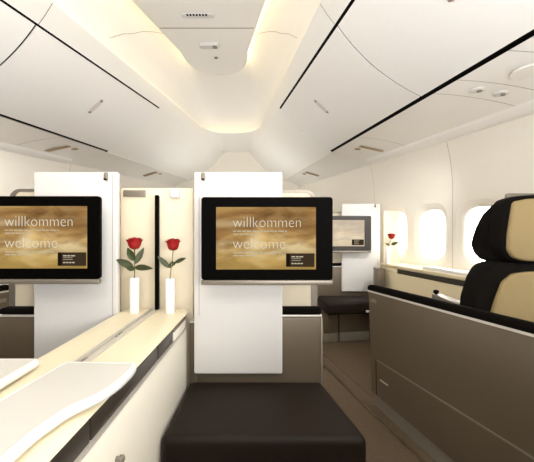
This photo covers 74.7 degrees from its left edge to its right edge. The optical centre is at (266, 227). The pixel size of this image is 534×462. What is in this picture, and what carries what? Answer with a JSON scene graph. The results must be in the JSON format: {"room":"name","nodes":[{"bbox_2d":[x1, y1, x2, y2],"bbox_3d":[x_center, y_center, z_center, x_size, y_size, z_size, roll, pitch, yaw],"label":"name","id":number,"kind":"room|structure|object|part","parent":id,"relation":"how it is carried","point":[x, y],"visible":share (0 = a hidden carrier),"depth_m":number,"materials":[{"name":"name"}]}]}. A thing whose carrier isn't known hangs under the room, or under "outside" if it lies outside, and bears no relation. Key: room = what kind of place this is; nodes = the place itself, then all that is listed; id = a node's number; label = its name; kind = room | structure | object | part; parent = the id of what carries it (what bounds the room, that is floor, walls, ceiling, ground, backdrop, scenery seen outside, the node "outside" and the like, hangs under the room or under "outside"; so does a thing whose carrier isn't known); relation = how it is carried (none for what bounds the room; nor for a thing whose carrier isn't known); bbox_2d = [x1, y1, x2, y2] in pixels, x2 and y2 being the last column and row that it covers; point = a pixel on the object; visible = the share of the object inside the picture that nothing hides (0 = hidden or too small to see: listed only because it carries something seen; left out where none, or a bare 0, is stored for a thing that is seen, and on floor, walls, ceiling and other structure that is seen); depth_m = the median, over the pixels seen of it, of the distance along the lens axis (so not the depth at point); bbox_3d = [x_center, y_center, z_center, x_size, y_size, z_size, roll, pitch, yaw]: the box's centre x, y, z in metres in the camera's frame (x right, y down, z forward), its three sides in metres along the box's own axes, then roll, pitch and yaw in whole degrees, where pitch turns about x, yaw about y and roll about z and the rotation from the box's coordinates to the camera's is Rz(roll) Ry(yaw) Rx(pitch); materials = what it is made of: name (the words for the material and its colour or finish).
{"room":"aircraft cabin","nodes":[
{"label":"aircraft cabin","id":0,"kind":"room"},
{"bbox_2d":[0,150,175,284],"bbox_3d":[-2.529,0.190,2.250,0.048,1.740,7.387,0,0,16],"label":"wall","id":1,"kind":"structure","parent":0,"point":[17,171],"depth_m":3.29,"materials":[{"name":"plastic"}]},
{"bbox_2d":[0,116,59,150],"bbox_3d":[-2.205,-0.736,2.554,0.644,0.132,1.128,0,0,11],"label":"panel","id":2,"kind":"object","parent":1,"relation":"attached to","point":[13,133],"visible":1,"depth_m":2.87,"materials":[{"name":"plastic"}]},
{"bbox_3d":[-2.399,-0.695,2.553,0.172,0.049,1.072,0,0,16],"label":"rail","id":3,"kind":"part","parent":2,"relation":"part of","materials":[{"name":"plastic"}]},
{"bbox_2d":[8,136,104,163],"bbox_3d":[-2.009,-0.736,3.352,0.681,0.132,0.603,0,0,0],"label":"panel","id":4,"kind":"object","parent":1,"relation":"attached to","point":[60,149],"visible":1,"depth_m":3.30,"materials":[{"name":"plastic"}]},
{"bbox_3d":[-2.185,-0.695,3.350,0.155,0.049,0.667,0,0,16],"label":"rail","id":5,"kind":"part","parent":4,"relation":"part of","materials":[{"name":"plastic"}]},
{"bbox_2d":[4,0,372,186],"bbox_3d":[-0.495,-1.208,2.250,6.165,1.063,7.100,0,0,0],"label":"ceiling","id":6,"kind":"structure","parent":0,"point":[244,104],"depth_m":3.75,"materials":[{"name":"plastic"}]},
{"bbox_2d":[0,0,34,63],"bbox_3d":[-1.865,-1.066,1.370,0.591,0.524,1.700,0,0,11],"label":"bin","id":7,"kind":"object","parent":6,"relation":"attached to","point":[15,26],"visible":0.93,"depth_m":2.07,"materials":[{"name":"plastic"}]},
{"bbox_2d":[0,20,158,150],"bbox_3d":[-1.564,-1.066,2.940,0.597,0.524,1.722,0,0,11],"label":"bin","id":8,"kind":"object","parent":6,"relation":"attached to","point":[46,84],"visible":0.98,"depth_m":2.68,"materials":[{"name":"plastic"}]},
{"bbox_2d":[52,0,224,132],"bbox_3d":[-0.495,-1.398,1.938,2.743,0.006,6.477,0,0,0],"label":"recessed light","id":9,"kind":"object","parent":6,"relation":"in","point":[52,0],"visible":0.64,"depth_m":2.68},
{"bbox_2d":[143,172,161,176],"bbox_3d":[-1.601,-0.747,4.910,0.211,0.062,0.180,0,0,0],"label":"light","id":10,"kind":"object","parent":6,"relation":"attached to","point":[152,173],"visible":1,"depth_m":4.84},
{"bbox_2d":[132,0,264,74],"bbox_3d":[-0.495,-1.651,1.200,2.734,0.081,5.120,0,0,0],"label":"ceiling panel","id":11,"kind":"object","parent":6,"relation":"attached to","point":[213,36],"visible":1,"depth_m":2.85,"materials":[{"name":"plastic"}]},
{"bbox_2d":[181,13,213,17],"bbox_3d":[-0.535,-1.636,2.700,0.260,0.009,0.060,0,0,0],"label":"vent","id":12,"kind":"object","parent":11,"relation":"attached to","point":[183,15],"depth_m":2.69,"materials":[{"name":"white plastic"}]},
{"bbox_2d":[198,42,219,48],"bbox_3d":[-0.520,-1.628,3.130,0.190,0.025,0.085,0,0,0],"label":"lamp","id":13,"kind":"object","parent":11,"relation":"attached to","point":[203,45],"depth_m":3.10,"materials":[{"name":"white plastic"}]},
{"bbox_2d":[280,17,431,150],"bbox_3d":[0.574,-1.067,2.940,0.597,0.522,1.722,0,0,-11],"label":"bin","id":14,"kind":"object","parent":6,"relation":"attached to","point":[340,96],"visible":0.96,"depth_m":2.61,"materials":[{"name":"plastic"}]},
{"bbox_2d":[338,0,533,95],"bbox_3d":[0.875,-1.067,1.370,0.591,0.522,1.700,0,0,-11],"label":"bin","id":15,"kind":"object","parent":6,"relation":"attached to","point":[424,46],"visible":0.98,"depth_m":1.74,"materials":[{"name":"plastic"}]},
{"bbox_2d":[176,151,298,189],"bbox_3d":[-0.495,-0.390,5.815,2.129,2.900,0.030,0,0,0],"label":"wall","id":16,"kind":"structure","parent":0,"point":[229,161],"depth_m":5.80,"materials":[{"name":"plastic"}]},
{"bbox_2d":[323,335,435,461],"bbox_3d":[-0.495,1.090,2.250,6.305,0.060,7.200,0,0,0],"label":"floor","id":17,"kind":"structure","parent":0,"point":[354,357],"depth_m":2.11,"materials":[{"name":"brown carpet"}]},
{"bbox_2d":[0,285,8,308],"bbox_3d":[-1.796,0.702,1.319,0.227,0.717,1.720,0,0,20],"label":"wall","id":18,"kind":"structure","parent":17,"relation":"on","point":[4,289],"depth_m":2.08,"materials":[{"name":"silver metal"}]},
{"bbox_2d":[9,189,120,311],"bbox_3d":[-0.918,0.442,1.593,0.496,1.237,0.024,0,0,0],"label":"board","id":19,"kind":"object","parent":17,"relation":"on","point":[19,294],"visible":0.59,"depth_m":1.58,"materials":[{"name":"beige plastic"}]},
{"bbox_2d":[0,308,188,461],"bbox_3d":[-0.487,0.708,0.840,0.322,0.704,1.440,0,0,0],"label":"console","id":20,"kind":"object","parent":17,"relation":"on","point":[132,424],"visible":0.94,"depth_m":1.00,"materials":[{"name":"beige plastic"}]},
{"bbox_2d":[0,359,38,389],"bbox_3d":[-0.814,0.345,0.653,0.472,0.020,0.506,0,0,0],"label":"tray table","id":21,"kind":"object","parent":20,"relation":"on","point":[11,370],"visible":1,"depth_m":0.84,"materials":[{"name":"plastic"}]},
{"bbox_2d":[0,362,135,461],"bbox_3d":[-0.424,0.345,0.593,0.213,0.020,0.587,0,0,0],"label":"tray table","id":22,"kind":"object","parent":20,"relation":"on","point":[31,411],"visible":1,"depth_m":0.69,"materials":[{"name":"plastic"}]},
{"bbox_3d":[-0.498,0.368,0.838,0.044,0.024,1.435,0,0,0],"label":"rail","id":23,"kind":"part","parent":20,"relation":"part of","materials":[{"name":"beige plastic"}]},
{"bbox_3d":[-0.336,0.528,0.800,0.019,0.018,0.018,0,0,0],"label":"knob","id":24,"kind":"part","parent":20,"relation":"part of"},
{"bbox_3d":[-0.370,0.746,0.811,0.050,0.628,1.383,0,0,0],"label":"panel","id":25,"kind":"part","parent":20,"relation":"part of","materials":[{"name":"white plastic"}]},
{"bbox_2d":[129,277,139,313],"bbox_3d":[-0.564,0.286,1.490,0.041,0.148,0.041,0,0,0],"label":"vase","id":26,"kind":"object","parent":20,"relation":"on","point":[134,283],"visible":0.98,"depth_m":1.47,"materials":[{"name":"white ceramic"}]},
{"bbox_2d":[116,237,152,277],"bbox_3d":[-0.565,0.190,1.490,0.152,0.300,0.071,0,0,-18],"label":"rose","id":27,"kind":"object","parent":26,"relation":"in","point":[134,243],"visible":1,"depth_m":1.49,"materials":[{"name":"green plant"}]},
{"bbox_2d":[155,195,159,309],"bbox_3d":[-0.482,0.106,1.536,0.015,0.500,0.030,0,0,0],"label":"post","id":28,"kind":"object","parent":20,"relation":"on","point":[157,198],"visible":1,"depth_m":1.52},
{"bbox_2d":[165,278,174,313],"bbox_3d":[-0.411,0.287,1.485,0.041,0.146,0.041,0,0,0],"label":"vase","id":29,"kind":"object","parent":20,"relation":"on","point":[169,283],"visible":0.98,"depth_m":1.47,"materials":[{"name":"white ceramic"}]},
{"bbox_2d":[158,238,185,278],"bbox_3d":[-0.406,0.192,1.490,0.104,0.296,0.066,0,0,32],"label":"rose","id":30,"kind":"object","parent":29,"relation":"in","point":[173,244],"visible":1,"depth_m":1.48,"materials":[{"name":"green plant"}]},
{"bbox_3d":[-0.404,0.217,1.485,0.018,0.246,0.006,0,0,0],"label":"stem","id":31,"kind":"part","parent":30,"relation":"part of","materials":[{"name":"green plant"}]},
{"bbox_3d":[-0.371,0.386,1.407,0.048,0.011,0.193,0,0,0],"label":"trim","id":32,"kind":"part","parent":20,"relation":"part of","materials":[{"name":"beige plastic"}]},
{"bbox_2d":[121,188,193,390],"bbox_3d":[-0.499,0.440,1.584,0.330,1.241,0.044,0,0,0],"label":"panel","id":33,"kind":"object","parent":17,"relation":"on","point":[137,204],"visible":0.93,"depth_m":1.58,"materials":[{"name":"beige plastic"}]},
{"bbox_2d":[0,306,322,385],"bbox_3d":[-0.465,0.706,1.552,1.414,0.709,0.062,0,0,0],"label":"wall","id":34,"kind":"structure","parent":17,"relation":"on","point":[302,326],"depth_m":1.53,"materials":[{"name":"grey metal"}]},
{"bbox_3d":[-0.920,0.383,1.552,0.500,0.010,0.061,0,0,0],"label":"trim","id":35,"kind":"part","parent":34,"relation":"part of","materials":[{"name":"silver metal"}]},
{"bbox_2d":[34,172,119,358],"bbox_3d":[-0.820,0.193,1.503,0.360,0.866,0.038,0,0,0],"label":"panel","id":36,"kind":"object","parent":34,"relation":"attached to","point":[62,312],"visible":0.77,"depth_m":1.50,"materials":[{"name":"white plastic"}]},
{"bbox_2d":[0,196,101,283],"bbox_3d":[-0.934,0.049,1.442,0.519,0.355,0.067,0,0,0],"label":"monitor","id":37,"kind":"object","parent":36,"relation":"attached to","point":[44,239],"visible":1,"depth_m":1.41,"materials":[{"name":"black plastic"}]},
{"bbox_2d":[5,251,53,254],"bbox_3d":[-0.960,0.102,1.414,0.197,0.016,0.001,0,0,0],"label":"print","id":38,"kind":"object","parent":37,"relation":"attached to","point":[6,252],"depth_m":1.41},
{"bbox_2d":[5,230,58,233],"bbox_3d":[-0.950,0.015,1.414,0.218,0.016,0.001,0,0,0],"label":"print","id":39,"kind":"object","parent":37,"relation":"on","point":[6,231],"depth_m":1.41},
{"bbox_3d":[-0.934,0.216,1.419,0.518,0.020,0.022,0,0,0],"label":"trim","id":40,"kind":"part","parent":37,"relation":"part of","materials":[{"name":"silver metal"}]},
{"bbox_2d":[63,255,75,262],"bbox_3d":[-0.798,0.126,1.413,0.050,0.032,0.001,0,0,0],"label":"print","id":41,"kind":"object","parent":37,"relation":"attached to","point":[66,258],"depth_m":1.41},
{"bbox_2d":[194,172,281,373],"bbox_3d":[-0.123,0.193,1.503,0.379,0.866,0.038,0,0,0],"label":"panel","id":42,"kind":"object","parent":34,"relation":"attached to","point":[238,328],"visible":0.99,"depth_m":1.50,"materials":[{"name":"white plastic"}]},
{"bbox_2d":[201,197,332,284],"bbox_3d":[0.000,0.053,1.442,0.531,0.355,0.067,0,0,0],"label":"monitor","id":43,"kind":"object","parent":42,"relation":"attached to","point":[245,240],"visible":1,"depth_m":1.41,"materials":[{"name":"black plastic"}]},
{"bbox_2d":[233,252,281,255],"bbox_3d":[-0.038,0.106,1.414,0.197,0.016,0.001,0,0,0],"label":"print","id":44,"kind":"object","parent":43,"relation":"attached to","point":[234,253],"depth_m":1.41},
{"bbox_2d":[233,231,286,234],"bbox_3d":[-0.028,0.019,1.414,0.218,0.016,0.001,0,0,0],"label":"print","id":45,"kind":"object","parent":43,"relation":"on","point":[234,232],"depth_m":1.41},
{"bbox_3d":[-0.001,0.221,1.419,0.530,0.020,0.022,0,0,0],"label":"trim","id":46,"kind":"part","parent":43,"relation":"part of","materials":[{"name":"silver metal"}]},
{"bbox_2d":[291,256,302,263],"bbox_3d":[0.124,0.130,1.413,0.050,0.032,0.001,0,0,0],"label":"print","id":47,"kind":"object","parent":43,"relation":"attached to","point":[294,259],"depth_m":1.41},
{"bbox_3d":[-0.031,0.383,1.552,0.542,0.010,0.061,0,0,0],"label":"trim","id":48,"kind":"part","parent":34,"relation":"part of","materials":[{"name":"silver metal"}]},
{"bbox_2d":[162,383,365,461],"bbox_3d":[-0.010,0.861,1.312,0.654,0.398,0.415,0,0,0],"label":"ottoman","id":49,"kind":"object","parent":17,"relation":"on","point":[212,422],"visible":1,"depth_m":1.16,"materials":[{"name":"black leather"}]},
{"bbox_2d":[282,190,316,305],"bbox_3d":[-0.037,0.444,1.593,0.526,1.232,0.024,0,0,0],"label":"board","id":50,"kind":"object","parent":17,"relation":"on","point":[292,295],"visible":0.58,"depth_m":1.58,"materials":[{"name":"beige plastic"}]},
{"bbox_2d":[333,212,340,262],"bbox_3d":[0.810,0.449,3.543,0.580,1.222,0.024,0,0,0],"label":"board","id":51,"kind":"object","parent":17,"relation":"on","point":[336,256],"visible":0.02,"depth_m":3.54,"materials":[{"name":"beige plastic"}]},
{"bbox_2d":[317,296,368,342],"bbox_3d":[0.735,0.861,3.267,0.480,0.398,0.366,0,0,0],"label":"ottoman","id":52,"kind":"object","parent":17,"relation":"on","point":[345,318],"visible":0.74,"depth_m":3.25,"materials":[{"name":"black leather"}]},
{"bbox_2d":[317,296,368,314],"bbox_3d":[0.735,0.719,3.267,0.480,0.113,0.366,0,0,0],"label":"cushion","id":53,"kind":"object","parent":52,"relation":"on","point":[329,305],"depth_m":3.14,"materials":[{"name":"black leather"}]},
{"bbox_2d":[317,263,369,334],"bbox_3d":[0.801,0.706,3.502,0.601,0.709,0.062,0,0,0],"label":"wall","id":54,"kind":"structure","parent":17,"relation":"on","point":[334,289],"depth_m":3.48,"materials":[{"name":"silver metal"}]},
{"bbox_2d":[341,204,379,290],"bbox_3d":[0.926,0.193,3.453,0.375,0.866,0.038,0,0,0],"label":"panel","id":55,"kind":"object","parent":54,"relation":"attached to","point":[356,268],"visible":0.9,"depth_m":3.45,"materials":[{"name":"white plastic"}]},
{"bbox_2d":[333,216,370,252],"bbox_3d":[0.736,0.061,3.392,0.534,0.355,0.067,0,0,0],"label":"monitor","id":56,"kind":"object","parent":55,"relation":"attached to","point":[351,234],"visible":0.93,"depth_m":3.36,"materials":[{"name":"grey plastic"}]},
{"bbox_3d":[0.735,0.229,3.369,0.533,0.020,0.022,0,0,0],"label":"trim","id":57,"kind":"part","parent":56,"relation":"part of","materials":[{"name":"silver metal"}]},
{"bbox_2d":[323,353,372,397],"bbox_3d":[0.723,1.058,1.930,0.010,0.004,2.162,0,0,-14],"label":"joint","id":58,"kind":"object","parent":17,"relation":"on","point":[323,353],"visible":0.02,"depth_m":2.49,"materials":[{"name":"brown"}]},
{"bbox_2d":[323,364,423,461],"bbox_3d":[0.626,1.057,1.907,0.014,0.006,2.162,0,0,-14],"label":"floor track","id":59,"kind":"object","parent":17,"relation":"on","point":[337,378],"visible":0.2,"depth_m":1.93,"materials":[{"name":"metal"}]},
{"bbox_2d":[373,267,384,286],"bbox_3d":[1.022,0.713,3.195,0.069,0.695,0.134,0,0,0],"label":"base cabinet","id":60,"kind":"object","parent":17,"relation":"on","point":[378,272],"visible":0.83,"depth_m":3.13,"materials":[{"name":"grey plastic"}]},
{"bbox_2d":[380,263,465,299],"bbox_3d":[1.407,0.693,2.418,0.203,0.735,1.854,0,0,-16],"label":"console","id":61,"kind":"object","parent":17,"relation":"on","point":[410,278],"visible":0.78,"depth_m":2.76,"materials":[{"name":"beige plastic"}]},
{"bbox_2d":[385,247,389,263],"bbox_3d":[1.103,0.249,3.200,0.041,0.150,0.041,0,0,0],"label":"vase","id":62,"kind":"object","parent":61,"relation":"on","point":[387,249],"visible":1,"depth_m":3.18,"materials":[{"name":"white ceramic"}]},
{"bbox_2d":[385,233,397,245],"bbox_3d":[1.138,0.175,3.192,0.085,0.253,0.084,0,0,-37],"label":"rose","id":63,"kind":"object","parent":62,"relation":"in","point":[391,236],"visible":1,"depth_m":3.19,"materials":[{"name":"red plant"}]},
{"bbox_2d":[422,266,468,275],"bbox_3d":[1.358,0.312,2.520,0.125,0.024,0.626,0,0,-16],"label":"tray","id":64,"kind":"object","parent":61,"relation":"on","point":[432,268],"visible":0.57,"depth_m":2.53,"materials":[{"name":"white plastic"}]},
{"bbox_2d":[366,285,533,461],"bbox_3d":[0.856,0.702,1.319,0.230,0.717,1.720,0,0,-20],"label":"wall","id":65,"kind":"structure","parent":17,"relation":"on","point":[458,380],"depth_m":1.52,"materials":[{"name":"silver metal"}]},
{"bbox_3d":[0.850,1.022,1.332,0.055,0.075,1.625,0,0,-14],"label":"kick panel","id":66,"kind":"part","parent":65,"relation":"part of","materials":[{"name":"brown plastic"}]},
{"bbox_3d":[0.929,0.379,1.333,0.061,0.010,1.693,0,0,-20],"label":"trim","id":67,"kind":"part","parent":65,"relation":"part of","materials":[{"name":"silver metal"}]},
{"bbox_3d":[0.835,0.876,1.291,0.057,0.203,1.558,0,0,-16],"label":"storage door","id":68,"kind":"part","parent":65,"relation":"part of","materials":[{"name":"brown plastic"}]},
{"bbox_2d":[432,193,533,321],"bbox_3d":[1.191,0.443,1.909,0.521,1.234,0.582,0,0,0],"label":"window seat","id":69,"kind":"object","parent":17,"relation":"on","point":[503,236],"visible":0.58,"depth_m":1.65,"materials":[{"name":"black fabric"}]},
{"bbox_3d":[1.018,0.411,1.950,0.065,0.038,0.300,0,0,0],"label":"armrest","id":70,"kind":"part","parent":69,"relation":"part of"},
{"bbox_3d":[1.206,0.512,1.720,0.491,0.697,0.130,0,0,0],"label":"backrest","id":71,"kind":"part","parent":69,"relation":"part of","materials":[{"name":"black fabric"}]},
{"bbox_2d":[383,211,399,262],"bbox_3d":[1.176,0.450,3.310,0.152,1.220,0.020,0,0,0],"label":"panel","id":72,"kind":"object","parent":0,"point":[391,219],"visible":0.45,"depth_m":3.30,"materials":[{"name":"beige plastic"}]},
{"bbox_2d":[298,114,533,270],"bbox_3d":[1.539,0.190,2.250,0.048,1.740,7.387,0,0,-16],"label":"wall","id":73,"kind":"structure","parent":0,"point":[494,162],"depth_m":2.75,"materials":[{"name":"plastic"}]},
{"bbox_2d":[333,137,412,163],"bbox_3d":[1.019,-0.736,3.352,0.681,0.132,0.603,0,0,0],"label":"panel","id":74,"kind":"object","parent":73,"relation":"attached to","point":[374,151],"visible":0.98,"depth_m":3.29,"materials":[{"name":"plastic"}]},
{"bbox_3d":[1.195,-0.695,3.350,0.155,0.049,0.667,0,0,-16],"label":"rail","id":75,"kind":"part","parent":74,"relation":"part of","materials":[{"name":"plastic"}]},
{"bbox_2d":[386,207,407,259],"bbox_3d":[1.260,0.050,3.405,0.038,0.510,0.390,0,0,-16],"label":"window","id":76,"kind":"structure","parent":73,"relation":"in","point":[401,209],"depth_m":3.29,"materials":[{"name":"plastic"}]},
{"bbox_2d":[414,203,447,264],"bbox_3d":[1.388,0.050,2.948,0.038,0.510,0.390,0,0,-16],"label":"window","id":77,"kind":"structure","parent":73,"relation":"in","point":[423,209],"depth_m":3.04,"materials":[{"name":"plastic"}]},
{"bbox_2d":[359,92,530,150],"bbox_3d":[1.215,-0.736,2.554,0.644,0.132,1.128,0,0,-11],"label":"panel","id":78,"kind":"object","parent":73,"relation":"attached to","point":[437,118],"visible":0.98,"depth_m":2.40,"materials":[{"name":"plastic"}]},
{"bbox_3d":[1.409,-0.695,2.553,0.172,0.049,1.072,0,0,-16],"label":"rail","id":79,"kind":"part","parent":78,"relation":"part of","materials":[{"name":"plastic"}]},
{"bbox_2d":[446,141,452,268],"bbox_3d":[1.410,0.193,2.705,0.049,1.735,0.004,0,0,0],"label":"trim","id":80,"kind":"structure","parent":73,"relation":"attached to","point":[446,141],"depth_m":2.71,"materials":[{"name":"white plastic"}]},
{"bbox_2d":[456,198,495,269],"bbox_3d":[1.516,0.050,2.491,0.038,0.510,0.390,0,0,-16],"label":"window","id":81,"kind":"structure","parent":73,"relation":"in","point":[464,210],"depth_m":2.62,"materials":[{"name":"plastic"}]},
{"bbox_2d":[434,80,533,113],"bbox_3d":[1.336,-0.736,1.965,0.708,0.132,0.190,0,0,0],"label":"panel","id":82,"kind":"object","parent":73,"relation":"attached to","point":[522,98],"visible":0.99,"depth_m":1.97,"materials":[{"name":"plastic"}]},
{"bbox_2d":[469,87,485,93],"bbox_3d":[1.180,-0.772,1.965,0.084,0.012,0.083,0,0,20],"label":"light","id":83,"kind":"object","parent":82,"relation":"on","point":[472,90],"depth_m":1.96,"materials":[{"name":"white plastic"}]},
{"bbox_2d":[492,90,509,96],"bbox_3d":[1.313,-0.752,1.965,0.084,0.012,0.083,0,0,-20],"label":"light","id":84,"kind":"object","parent":82,"relation":"attached to","point":[495,93],"depth_m":1.95,"materials":[{"name":"white plastic"}]},
{"bbox_3d":[1.574,-0.695,1.965,0.232,0.048,0.190,0,0,0],"label":"rail","id":85,"kind":"part","parent":82,"relation":"part of","materials":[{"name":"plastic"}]},
{"bbox_2d":[458,50,533,89],"bbox_3d":[1.397,-0.736,1.715,0.759,0.132,0.310,0,0,0],"label":"panel","id":86,"kind":"object","parent":73,"relation":"attached to","point":[514,68],"visible":1,"depth_m":1.74,"materials":[{"name":"plastic"}]},
{"bbox_2d":[510,63,533,80],"bbox_3d":[1.310,-0.766,1.715,0.200,0.008,0.200,0,0,0],"label":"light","id":87,"kind":"object","parent":86,"relation":"attached to","point":[521,71],"depth_m":1.72,"materials":[{"name":"plastic"}]},
{"bbox_2d":[510,36,533,51],"bbox_3d":[1.554,-0.736,1.105,0.955,0.132,0.910,0,0,0],"label":"panel","id":88,"kind":"object","parent":73,"relation":"attached to","point":[528,45],"visible":1,"depth_m":1.52,"materials":[{"name":"plastic"}]}
]}

